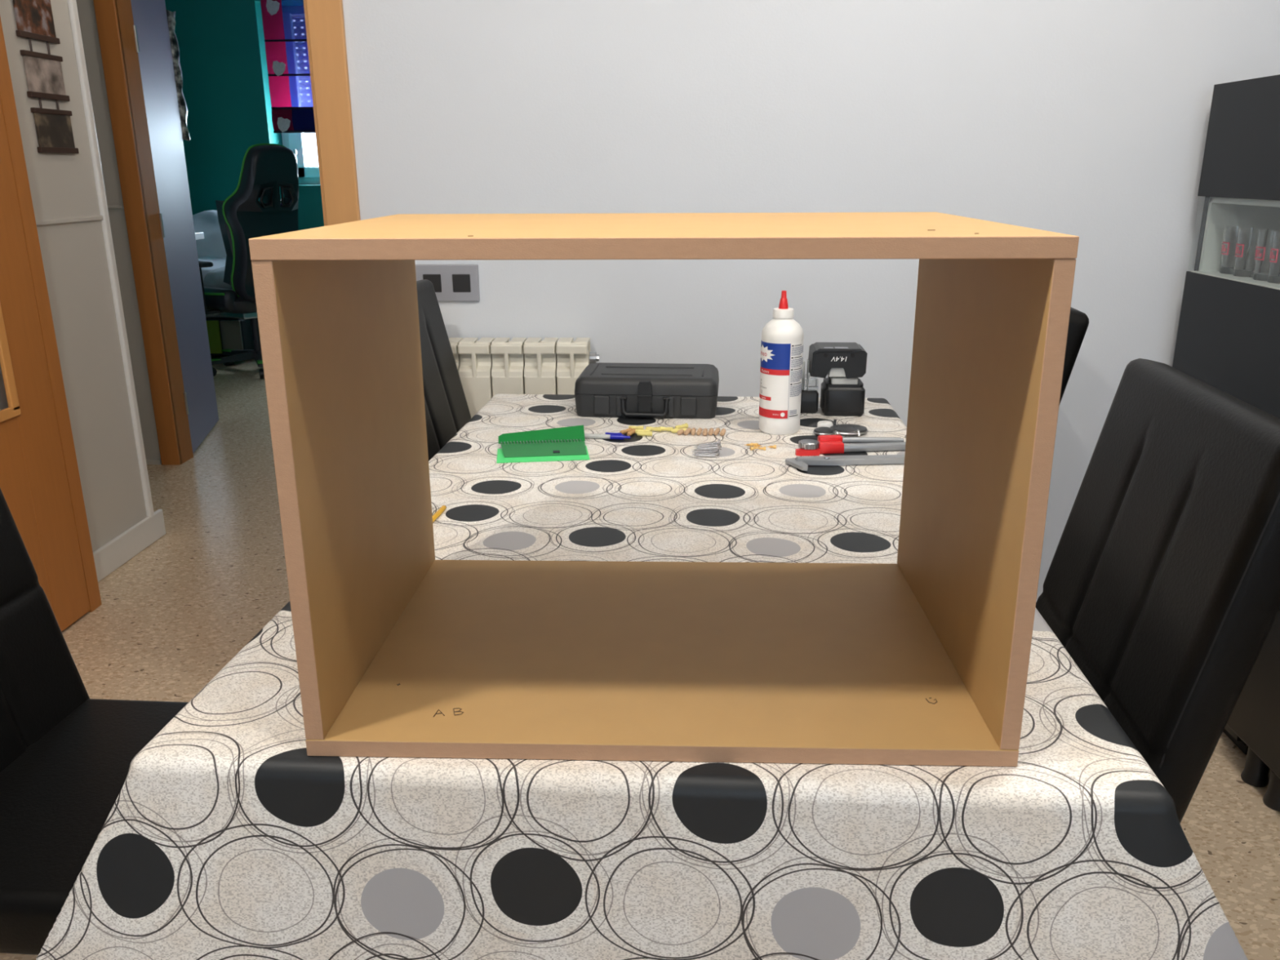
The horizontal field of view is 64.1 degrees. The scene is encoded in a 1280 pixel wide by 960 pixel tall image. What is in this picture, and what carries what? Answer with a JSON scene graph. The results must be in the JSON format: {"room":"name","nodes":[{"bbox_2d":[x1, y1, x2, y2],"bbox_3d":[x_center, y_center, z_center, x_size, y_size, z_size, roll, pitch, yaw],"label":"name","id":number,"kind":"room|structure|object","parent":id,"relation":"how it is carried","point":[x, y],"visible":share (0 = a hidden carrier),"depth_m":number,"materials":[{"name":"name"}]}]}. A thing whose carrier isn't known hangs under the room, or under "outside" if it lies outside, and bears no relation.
{"room":"dining room","nodes":[
{"label":"dining room","id":0,"kind":"room"},
{"bbox_2d":[0,0,146,551],"bbox_3d":[-1.791,-0.901,2.956,0.130,2.500,0.560,0,17,2],"label":"wall","id":1,"kind":"structure","parent":0,"point":[62,185],"depth_m":3.15,"materials":[{"name":"paint"}]},
{"bbox_2d":[0,100,89,631],"bbox_3d":[-1.649,-0.459,2.314,0.051,2.012,0.825,0,17,2],"label":"door","id":2,"kind":"structure","parent":1,"relation":"in","point":[34,486],"depth_m":2.71,"materials":[{"name":"orange wood"}]},
{"bbox_2d":[12,0,79,153],"bbox_3d":[-1.717,-1.176,2.950,0.014,0.442,0.197,0,17,2],"label":"wall pictures","id":3,"kind":"object","parent":1,"relation":"attached to","point":[34,18],"visible":1,"depth_m":2.94,"materials":[{"name":"brown wood"}]},
{"bbox_2d":[0,16,102,612],"bbox_3d":[-1.657,-0.590,2.740,0.077,2.030,0.055,0,17,2],"label":"trim","id":4,"kind":"structure","parent":1,"relation":"attached to","point":[8,107],"depth_m":2.78,"materials":[{"name":"orange wood"}]},
{"bbox_2d":[35,215,102,226],"bbox_3d":[-1.721,-0.756,2.993,0.009,0.014,0.541,0,17,2],"label":"trim","id":5,"kind":"structure","parent":1,"relation":"attached to","point":[46,222],"depth_m":3.07,"materials":[{"name":"paint"}]},
{"bbox_2d":[66,0,154,516],"bbox_3d":[-1.711,-1.025,3.208,0.017,2.410,0.030,0,17,2],"label":"trim","id":6,"kind":"structure","parent":1,"relation":"attached to","point":[73,9],"depth_m":3.29,"materials":[{"name":"white paint"}]},
{"bbox_2d":[93,509,165,582],"bbox_3d":[-1.711,0.239,3.340,0.015,0.095,0.625,0,17,2],"label":"baseboard","id":7,"kind":"structure","parent":1,"relation":"attached to","point":[108,557],"depth_m":3.40,"materials":[{"name":"white paint"}]},
{"bbox_2d":[75,0,160,459],"bbox_3d":[-1.810,-1.281,4.201,3.100,2.500,0.100,0,17,2],"label":"wall","id":8,"kind":"structure","parent":0,"point":[86,9],"depth_m":4.23,"materials":[{"name":"paint"}]},
{"bbox_2d":[106,204,124,208],"bbox_3d":[-2.692,-1.126,4.224,1.138,0.014,0.009,0,17,2],"label":"trim","id":9,"kind":"structure","parent":8,"relation":"attached to","point":[109,206],"depth_m":4.20,"materials":[{"name":"paint"}]},
{"bbox_2d":[93,0,193,465],"bbox_3d":[-1.629,-1.096,4.244,0.970,2.120,0.132,0,17,2],"label":"trim","id":10,"kind":"structure","parent":8,"relation":"attached to","point":[114,18],"depth_m":4.23,"materials":[{"name":"orange wood"}]},
{"bbox_2d":[146,459,161,464],"bbox_3d":[-2.686,-0.083,4.539,1.138,0.020,0.015,0,17,2],"label":"baseboard","id":11,"kind":"structure","parent":8,"relation":"attached to","point":[148,461],"depth_m":4.51,"materials":[{"name":"paint"}]},
{"bbox_2d":[130,0,218,453],"bbox_3d":[-2.118,-1.171,4.654,0.049,2.012,0.713,-4,17,-12],"label":"door","id":12,"kind":"structure","parent":8,"relation":"in","point":[150,27],"depth_m":4.64,"materials":[{"name":"grey"}]},
{"bbox_2d":[166,9,190,141],"bbox_3d":[-2.192,-1.919,4.863,0.035,0.582,0.076,0,17,2],"label":"garland","id":13,"kind":"object","parent":12,"relation":"hanging from","point":[183,108],"visible":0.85,"depth_m":4.84},
{"bbox_2d":[164,0,324,230],"bbox_3d":[-2.161,-2.305,7.563,3.150,2.500,0.300,0,17,2],"label":"wall","id":14,"kind":"structure","parent":0,"point":[225,88],"depth_m":7.30,"materials":[{"name":"teal paint"}]},
{"bbox_2d":[260,0,315,133],"bbox_3d":[-2.048,-2.923,7.177,1.165,0.913,0.033,0,17,2],"label":"blind","id":15,"kind":"object","parent":14,"relation":"attached to","point":[284,27],"visible":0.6,"depth_m":7.20,"materials":[{"name":"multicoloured fabric"}]},
{"bbox_2d":[281,133,319,184],"bbox_3d":[-2.074,-2.812,7.503,1.191,1.235,0.148,0,17,2],"label":"window","id":16,"kind":"structure","parent":14,"relation":"in","point":[295,142],"depth_m":7.62,"materials":[{"name":"clear glass"}]},
{"bbox_2d":[0,355,1279,959],"bbox_3d":[-0.982,0.415,3.118,6.050,0.120,10.500,0,17,2],"label":"floor","id":17,"kind":"structure","parent":0,"point":[169,619],"depth_m":3.00,"materials":[{"name":"stone"}]},
{"bbox_2d":[0,488,188,955],"bbox_3d":[-0.754,0.370,1.345,0.571,0.998,0.455,1,17,4],"label":"dining chair","id":18,"kind":"object","parent":17,"relation":"on","point":[66,755],"visible":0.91,"depth_m":1.41,"materials":[{"name":"black leather"}]},
{"bbox_2d":[195,231,204,239],"bbox_3d":[-2.834,-1.016,6.119,0.360,0.885,0.460,0,17,2],"label":"desk","id":19,"kind":"object","parent":17,"relation":"on","point":[198,235],"visible":0.04,"depth_m":6.15,"materials":[{"name":"white"}]},
{"bbox_2d":[192,209,253,355],"bbox_3d":[-3.051,-1.413,7.180,1.008,0.927,0.976,0,17,2],"label":"bed","id":20,"kind":"object","parent":17,"relation":"on","point":[224,332],"visible":0.27,"depth_m":6.83,"materials":[{"name":"black"}]},
{"bbox_2d":[192,209,226,257],"bbox_3d":[-2.896,-1.658,7.126,0.588,0.429,0.504,0,17,2],"label":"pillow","id":21,"kind":"object","parent":20,"relation":"on","point":[212,245],"depth_m":6.98,"materials":[{"name":"grey fabric"}]},
{"bbox_2d":[197,256,226,280],"bbox_3d":[-2.923,-1.410,6.944,0.518,0.247,0.395,-9,19,-27],"label":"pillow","id":22,"kind":"object","parent":20,"relation":"on","point":[215,273],"depth_m":6.79,"materials":[{"name":"grey fabric"}]},
{"bbox_2d":[203,266,232,288],"bbox_3d":[-2.765,-1.363,6.879,0.400,0.179,0.319,5,18,16],"label":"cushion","id":23,"kind":"object","parent":20,"relation":"on","point":[213,277],"depth_m":6.75,"materials":[{"name":"grey fabric"}]},
{"bbox_2d":[198,143,298,378],"bbox_3d":[-2.437,-1.375,6.418,0.776,1.393,0.760,13,21,36],"label":"gaming chair","id":24,"kind":"object","parent":17,"relation":"on","point":[265,167],"visible":0.7,"depth_m":6.14,"materials":[{"name":"black leather"}]},
{"bbox_2d":[416,279,471,461],"bbox_3d":[-0.268,0.074,2.306,0.571,0.998,0.455,1,17,4],"label":"dining chair","id":25,"kind":"object","parent":17,"relation":"on","point":[446,405],"visible":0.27,"depth_m":2.29,"materials":[{"name":"black leather"}]},
{"bbox_2d":[1059,307,1088,404],"bbox_3d":[0.543,0.104,2.196,0.571,0.998,0.455,1,17,5],"label":"dining chair","id":26,"kind":"object","parent":17,"relation":"on","point":[1078,323],"visible":0.03,"depth_m":1.83,"materials":[{"name":"black leather"}]},
{"bbox_2d":[1035,358,1279,823],"bbox_3d":[0.403,0.369,1.327,0.571,0.998,0.455,2,17,6],"label":"dining chair","id":27,"kind":"object","parent":17,"relation":"on","point":[1162,583],"visible":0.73,"depth_m":1.10,"materials":[{"name":"black leather"}]},
{"bbox_2d":[1172,74,1279,755],"bbox_3d":[1.511,-0.148,2.283,0.405,1.418,0.536,0,17,2],"label":"display cabinet","id":28,"kind":"object","parent":17,"relation":"on","point":[1228,338],"visible":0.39,"depth_m":2.26,"materials":[{"name":"black"}]},
{"bbox_2d":[1219,226,1253,274],"bbox_3d":[1.378,-0.532,2.365,0.058,0.105,0.058,0,17,2],"label":"drinking glass","id":29,"kind":"object","parent":28,"relation":"in","point":[1229,241],"visible":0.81,"depth_m":2.35,"materials":[{"name":"white"}]},
{"bbox_2d":[1221,241,1230,254],"bbox_3d":[1.352,-0.536,2.365,0.006,0.028,0.032,0,17,2],"label":"print","id":30,"kind":"object","parent":29,"relation":"attached to","point":[1225,249],"depth_m":2.36,"materials":[{"name":"pink glass"}]},
{"bbox_2d":[1233,227,1268,276],"bbox_3d":[1.376,-0.514,2.306,0.058,0.105,0.058,0,17,1],"label":"drinking glass","id":31,"kind":"object","parent":28,"relation":"in","point":[1247,237],"visible":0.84,"depth_m":2.29,"materials":[{"name":"red"}]},
{"bbox_2d":[1235,244,1244,257],"bbox_3d":[1.350,-0.518,2.305,0.006,0.028,0.032,0,17,1],"label":"print","id":32,"kind":"object","parent":31,"relation":"attached to","point":[1239,251],"depth_m":2.30,"materials":[{"name":"pink glass"}]},
{"bbox_2d":[1253,230,1279,280],"bbox_3d":[1.373,-0.489,2.227,0.058,0.105,0.058,-1,17,-4],"label":"drinking glass","id":33,"kind":"object","parent":28,"relation":"in","point":[1264,241],"visible":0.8,"depth_m":2.22,"materials":[{"name":"red"}]},
{"bbox_2d":[1254,245,1266,260],"bbox_3d":[1.347,-0.493,2.224,0.006,0.028,0.032,-1,17,-4],"label":"print","id":34,"kind":"object","parent":33,"relation":"attached to","point":[1260,251],"depth_m":2.22,"materials":[{"name":"pink paint"}]},
{"bbox_2d":[1266,231,1279,284],"bbox_3d":[1.371,-0.472,2.171,0.058,0.105,0.058,1,17,5],"label":"drinking glass","id":35,"kind":"object","parent":28,"relation":"in","point":[1273,275],"visible":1,"depth_m":2.17,"materials":[{"name":"red"}]},
{"bbox_2d":[1269,248,1279,262],"bbox_3d":[1.345,-0.477,2.172,0.006,0.029,0.032,1,17,5],"label":"print","id":36,"kind":"object","parent":35,"relation":"attached to","point":[1271,253],"depth_m":2.17},
{"bbox_2d":[1226,608,1279,811],"bbox_3d":[1.464,0.356,1.690,0.440,0.800,0.878,0,17,2],"label":"sideboard","id":37,"kind":"object","parent":17,"relation":"on","point":[1255,717],"visible":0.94,"depth_m":2.06,"materials":[{"name":"black"}]},
{"bbox_2d":[342,0,1279,602],"bbox_3d":[-0.319,-0.795,2.583,4.400,2.500,0.110,0,17,2],"label":"wall","id":38,"kind":"structure","parent":0,"point":[1088,120],"depth_m":2.49,"materials":[{"name":"white paint"}]},
{"bbox_2d":[303,0,360,226],"bbox_3d":[-1.200,-0.619,2.671,0.995,2.120,0.148,0,17,2],"label":"trim","id":39,"kind":"structure","parent":38,"relation":"attached to","point":[324,19],"depth_m":2.49,"materials":[{"name":"brown wood"}]},
{"bbox_2d":[415,263,479,301],"bbox_3d":[-0.493,-0.504,2.614,0.163,0.094,0.013,0,17,2],"label":"light switch","id":40,"kind":"object","parent":38,"relation":"attached to","point":[451,282],"visible":0.84,"depth_m":2.61,"materials":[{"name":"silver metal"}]},
{"bbox_2d":[448,337,599,417],"bbox_3d":[-0.400,0.038,2.721,0.598,0.826,0.117,0,17,2],"label":"radiator","id":41,"kind":"object","parent":38,"relation":"attached to","point":[487,367],"visible":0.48,"depth_m":2.57,"materials":[{"name":"beige metal"}]},
{"bbox_3d":[0.053,0.389,1.697,0.856,0.748,1.491,1,17,4],"label":"dining table","id":42,"kind":"object","parent":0,"visible":0},
{"bbox_2d":[35,394,1248,959],"bbox_3d":[0.052,0.168,1.630,1.155,0.291,1.597,1,17,4],"label":"tablecloth","id":43,"kind":"object","parent":42,"relation":"on","point":[221,838],"visible":0.7,"depth_m":0.89,"materials":[{"name":"white fabric"}]},
{"bbox_2d":[432,505,446,522],"bbox_3d":[-0.305,0.066,1.460,0.008,0.007,0.168,2,17,7],"label":"pencil","id":44,"kind":"object","parent":43,"relation":"on","point":[442,508],"visible":0.45,"depth_m":1.51,"materials":[{"name":"orange paint"}]},
{"bbox_2d":[496,425,589,462],"bbox_3d":[-0.177,-0.066,1.852,0.163,0.030,0.134,-2,17,-6],"label":"plastic box","id":45,"kind":"object","parent":43,"relation":"on","point":[564,443],"visible":1,"depth_m":1.87,"materials":[{"name":"green plastic"}]},
{"bbox_2d":[584,432,630,439],"bbox_3d":[-0.067,-0.084,1.937,0.098,0.013,0.010,2,17,9],"label":"ballpoint pen","id":46,"kind":"object","parent":43,"relation":"on","point":[618,436],"visible":0.94,"depth_m":1.93,"materials":[{"name":"blue plastic"}]},
{"bbox_2d":[619,427,632,434],"bbox_3d":[-0.028,-0.094,1.973,0.010,0.010,0.029,14,22,40],"label":"plug","id":47,"kind":"object","parent":43,"relation":"on","point":[624,432],"visible":0.8,"depth_m":1.97,"materials":[{"name":"brown"}]},
{"bbox_2d":[626,428,635,435],"bbox_3d":[-0.017,-0.091,1.963,0.010,0.010,0.029,6,18,21],"label":"plug","id":48,"kind":"object","parent":43,"relation":"on","point":[633,431],"visible":0.97,"depth_m":1.96,"materials":[{"name":"brown"}]},
{"bbox_2d":[628,425,644,429],"bbox_3d":[-0.008,-0.102,2.000,0.029,0.010,0.010,1,17,6],"label":"plug","id":49,"kind":"object","parent":43,"relation":"on","point":[629,426],"visible":0.66,"depth_m":2.00,"materials":[{"name":"yellow plastic"}]},
{"bbox_2d":[635,428,650,433],"bbox_3d":[0.005,-0.094,1.972,0.029,0.010,0.010,-1,17,-3],"label":"plug","id":50,"kind":"object","parent":43,"relation":"on","point":[649,429],"visible":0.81,"depth_m":1.97,"materials":[{"name":"yellow plastic"}]},
{"bbox_2d":[636,431,652,436],"bbox_3d":[0.009,-0.089,1.956,0.029,0.010,0.010,-1,17,-1],"label":"plug","id":51,"kind":"object","parent":43,"relation":"on","point":[638,433],"visible":1,"depth_m":1.95,"materials":[{"name":"yellow plastic"}]},
{"bbox_2d":[574,362,719,418],"bbox_3d":[0.018,-0.192,2.169,0.296,0.084,0.199,1,17,5],"label":"tool case","id":52,"kind":"object","parent":43,"relation":"on","point":[602,389],"visible":1,"depth_m":2.09,"materials":[{"name":"black plastic"}]},
{"bbox_2d":[645,426,661,431],"bbox_3d":[0.026,-0.099,1.991,0.029,0.010,0.010,3,17,10],"label":"plug","id":53,"kind":"object","parent":43,"relation":"on","point":[652,428],"visible":0.92,"depth_m":1.99,"materials":[{"name":"yellow plastic"}]},
{"bbox_2d":[248,212,1079,766],"bbox_3d":[0.022,-0.031,1.025,0.615,0.443,0.430,0,17,2],"label":"box","id":54,"kind":"object","parent":43,"relation":"on","point":[922,658],"visible":1,"depth_m":0.95,"materials":[{"name":"brown wood"}]},
{"bbox_2d":[659,426,673,431],"bbox_3d":[0.050,-0.099,1.990,0.029,0.010,0.010,5,18,16],"label":"plug","id":55,"kind":"object","parent":43,"relation":"on","point":[662,428],"visible":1,"depth_m":1.99,"materials":[{"name":"yellow plastic"}]},
{"bbox_2d":[671,427,686,432],"bbox_3d":[0.075,-0.096,1.978,0.029,0.010,0.010,-1,17,-3],"label":"plug","id":56,"kind":"object","parent":43,"relation":"on","point":[673,430],"visible":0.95,"depth_m":1.97,"materials":[{"name":"yellow plastic"}]},
{"bbox_2d":[676,427,685,435],"bbox_3d":[0.080,-0.094,1.975,0.009,0.009,0.030,8,19,25],"label":"wooden dowel","id":57,"kind":"object","parent":43,"relation":"on","point":[679,432],"visible":0.89,"depth_m":1.96,"materials":[{"name":"brown wood"}]},
{"bbox_2d":[675,422,688,428],"bbox_3d":[0.081,-0.104,2.007,0.029,0.010,0.010,-14,22,-38],"label":"plug","id":58,"kind":"object","parent":43,"relation":"on","point":[684,425],"visible":0.8,"depth_m":2.00,"materials":[{"name":"yellow plastic"}]},
{"bbox_2d":[683,427,691,435],"bbox_3d":[0.092,-0.094,1.974,0.009,0.009,0.030,6,18,19],"label":"wooden dowel","id":59,"kind":"object","parent":43,"relation":"on","point":[688,430],"visible":0.99,"depth_m":1.97,"materials":[{"name":"brown wood"}]},
{"bbox_2d":[690,427,696,435],"bbox_3d":[0.103,-0.094,1.973,0.009,0.009,0.030,2,17,7],"label":"wooden dowel","id":60,"kind":"object","parent":43,"relation":"on","point":[693,431],"visible":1,"depth_m":1.96,"materials":[{"name":"brown wood"}]},
{"bbox_2d":[696,427,702,435],"bbox_3d":[0.115,-0.094,1.973,0.009,0.009,0.030,3,17,11],"label":"wooden dowel","id":61,"kind":"object","parent":43,"relation":"on","point":[699,431],"visible":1,"depth_m":1.96,"materials":[{"name":"brown wood"}]},
{"bbox_2d":[690,448,717,453],"bbox_3d":[0.115,-0.050,1.834,0.049,0.010,0.010,-1,17,-3],"label":"screw","id":62,"kind":"object","parent":43,"relation":"on","point":[697,451],"visible":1,"depth_m":1.83,"materials":[{"name":"silver metal"}]},
{"bbox_2d":[693,442,719,448],"bbox_3d":[0.120,-0.061,1.828,0.049,0.010,0.010,-4,17,-11],"label":"screw","id":63,"kind":"object","parent":62,"relation":"on","point":[718,443],"visible":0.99,"depth_m":1.83,"materials":[{"name":"silver metal"}]},
{"bbox_2d":[691,453,719,457],"bbox_3d":[0.116,-0.043,1.812,0.049,0.010,0.010,0,17,0],"label":"screw","id":64,"kind":"object","parent":43,"relation":"on","point":[717,455],"visible":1,"depth_m":1.81,"materials":[{"name":"silver metal"}]},
{"bbox_2d":[702,427,707,435],"bbox_3d":[0.126,-0.092,1.969,0.009,0.009,0.030,2,17,6],"label":"wooden dowel","id":65,"kind":"object","parent":43,"relation":"on","point":[704,430],"visible":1,"depth_m":1.96,"materials":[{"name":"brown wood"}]},
{"bbox_2d":[692,448,719,452],"bbox_3d":[0.118,-0.053,1.846,0.049,0.010,0.010,-2,17,-6],"label":"screw","id":66,"kind":"object","parent":43,"relation":"on","point":[708,449],"visible":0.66,"depth_m":1.84,"materials":[{"name":"silver metal"}]},
{"bbox_2d":[695,439,720,446],"bbox_3d":[0.122,-0.066,1.840,0.049,0.010,0.010,-5,18,-16],"label":"screw","id":67,"kind":"object","parent":66,"relation":"on","point":[719,440],"visible":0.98,"depth_m":1.84,"materials":[{"name":"silver metal"}]},
{"bbox_2d":[692,451,719,456],"bbox_3d":[0.118,-0.046,1.822,0.049,0.010,0.010,0,17,1],"label":"screw","id":68,"kind":"object","parent":43,"relation":"on","point":[715,453],"visible":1,"depth_m":1.82,"materials":[{"name":"silver metal"}]},
{"bbox_2d":[693,444,721,450],"bbox_3d":[0.120,-0.058,1.818,0.049,0.010,0.010,0,17,0],"label":"screw","id":69,"kind":"object","parent":68,"relation":"on","point":[719,446],"visible":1,"depth_m":1.81,"materials":[{"name":"silver metal"}]},
{"bbox_2d":[707,427,713,435],"bbox_3d":[0.137,-0.093,1.972,0.009,0.009,0.030,2,17,9],"label":"wooden dowel","id":70,"kind":"object","parent":43,"relation":"on","point":[711,429],"visible":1,"depth_m":1.96,"materials":[{"name":"brown wood"}]},
{"bbox_2d":[713,427,719,435],"bbox_3d":[0.148,-0.093,1.972,0.009,0.009,0.030,4,18,14],"label":"wooden dowel","id":71,"kind":"object","parent":43,"relation":"on","point":[717,431],"visible":1,"depth_m":1.96,"materials":[{"name":"brown wood"}]},
{"bbox_2d":[720,428,725,435],"bbox_3d":[0.160,-0.092,1.967,0.009,0.009,0.030,3,17,11],"label":"wooden dowel","id":72,"kind":"object","parent":43,"relation":"on","point":[722,432],"visible":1,"depth_m":1.96,"materials":[{"name":"brown wood"}]},
{"bbox_2d":[756,446,765,450],"bbox_3d":[0.220,-0.058,1.859,0.017,0.007,0.008,0,17,2],"label":"screw","id":73,"kind":"object","parent":43,"relation":"on","point":[763,447],"visible":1,"depth_m":1.86,"materials":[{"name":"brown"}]},
{"bbox_2d":[767,444,776,448],"bbox_3d":[0.240,-0.061,1.869,0.017,0.007,0.008,-1,17,-2],"label":"screw","id":74,"kind":"object","parent":43,"relation":"on","point":[774,446],"visible":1,"depth_m":1.87,"materials":[{"name":"brown"}]},
{"bbox_2d":[758,290,804,435],"bbox_3d":[0.271,-0.226,1.957,0.080,0.270,0.080,0,17,2],"label":"glue bottle","id":75,"kind":"object","parent":43,"relation":"on","point":[782,337],"visible":1,"depth_m":1.93,"materials":[{"name":"white plastic"}]},
{"bbox_2d":[789,344,803,417],"bbox_3d":[0.300,-0.190,1.944,0.006,0.137,0.041,14,22,38],"label":"print","id":76,"kind":"object","parent":75,"relation":"attached to","point":[796,351],"depth_m":1.94,"materials":[{"name":"black"}]},
{"bbox_2d":[800,359,818,413],"bbox_3d":[0.346,-0.200,2.149,0.055,0.108,0.070,1,17,4],"label":"charger","id":77,"kind":"object","parent":43,"relation":"on","point":[809,395],"visible":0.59,"depth_m":2.12,"materials":[{"name":"black plastic"}]},
{"bbox_2d":[813,419,868,435],"bbox_3d":[0.388,-0.103,1.968,0.127,0.026,0.093,-1,17,-3],"label":"bag","id":78,"kind":"object","parent":43,"relation":"on","point":[824,427],"visible":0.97,"depth_m":1.95,"materials":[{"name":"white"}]},
{"bbox_2d":[819,375,865,416],"bbox_3d":[0.422,-0.180,2.130,0.084,0.079,0.080,1,17,4],"label":"battery pack","id":79,"kind":"object","parent":43,"relation":"on","point":[839,396],"visible":0.91,"depth_m":2.09,"materials":[{"name":"black plastic"}]},
{"bbox_2d":[808,342,866,378],"bbox_3d":[0.407,-0.248,2.112,0.112,0.061,0.092,1,17,4],"label":"battery pack","id":80,"kind":"object","parent":79,"relation":"on","point":[847,360],"visible":0.99,"depth_m":2.07,"materials":[{"name":"black plastic"}]},
{"bbox_2d":[785,454,904,471],"bbox_3d":[0.364,-0.030,1.749,0.225,0.014,0.058,-1,17,-3],"label":"utility knife","id":81,"kind":"object","parent":43,"relation":"on","point":[802,463],"visible":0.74,"depth_m":1.76,"materials":[{"name":"grey paint"}]},
{"bbox_2d":[795,434,906,456],"bbox_3d":[0.426,-0.067,1.850,0.300,0.026,0.048,-2,17,-6],"label":"clamp","id":82,"kind":"object","parent":43,"relation":"on","point":[824,444],"visible":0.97,"depth_m":1.84,"materials":[{"name":"red plastic"}]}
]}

